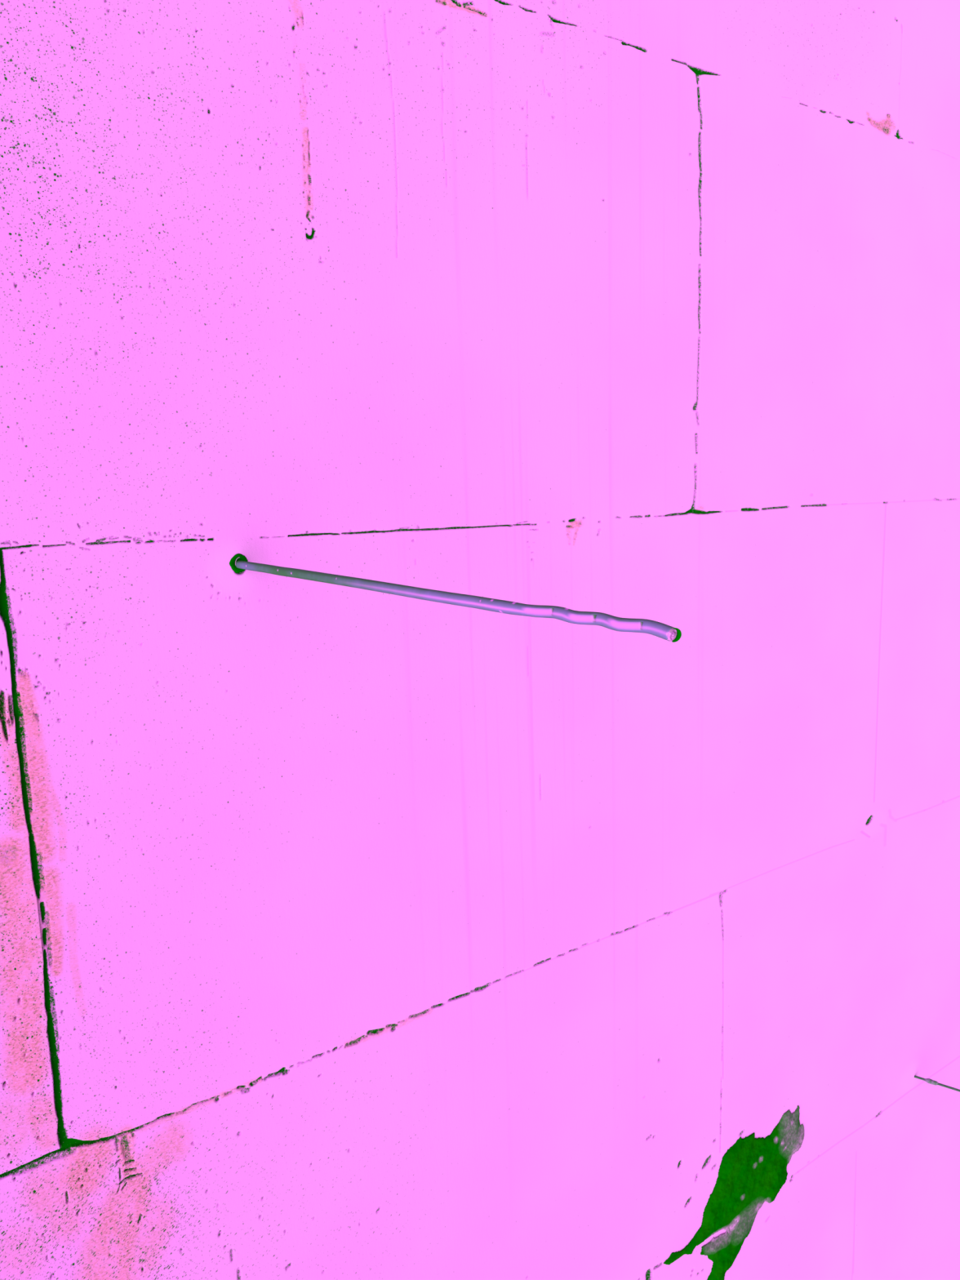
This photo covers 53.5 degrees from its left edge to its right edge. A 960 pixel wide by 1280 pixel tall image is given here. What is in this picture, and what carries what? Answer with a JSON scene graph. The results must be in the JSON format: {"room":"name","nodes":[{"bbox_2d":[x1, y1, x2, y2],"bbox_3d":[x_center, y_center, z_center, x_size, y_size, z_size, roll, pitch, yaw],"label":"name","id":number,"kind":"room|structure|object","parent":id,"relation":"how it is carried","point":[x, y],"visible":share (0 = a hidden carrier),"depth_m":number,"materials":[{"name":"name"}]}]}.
{"room":"construction site","nodes":[
{"label":"construction site","id":0,"kind":"room"},
{"bbox_2d":[0,0,959,1279],"bbox_3d":[0.797,-0.429,1.153,5.600,3.000,0.241,-8,11,-35],"label":"wall","id":1,"kind":"structure","parent":0,"point":[346,933],"depth_m":0.49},
{"bbox_2d":[229,553,681,642],"bbox_3d":[-0.034,-0.019,0.311,0.009,0.010,0.260,-8,11,-34],"label":"metal rod","id":2,"kind":"object","parent":1,"relation":"attached to","point":[238,563],"visible":1,"depth_m":0.27,"materials":[{"name":"metal"}]},
{"bbox_2d":[663,1105,804,1279],"bbox_3d":[0.185,0.405,0.679,0.150,0.108,0.004,-8,11,-35],"label":"hole","id":3,"kind":"object","parent":1,"relation":"attached to","point":[753,1171],"visible":1,"depth_m":0.68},
{"bbox_2d":[914,1075,959,1092],"bbox_3d":[0.394,0.369,0.778,0.004,0.014,0.086,-9,11,-39],"label":"tie","id":4,"kind":"object","parent":1,"relation":"attached to","point":[927,1080],"visible":1,"depth_m":0.79,"materials":[{"name":"metal"}]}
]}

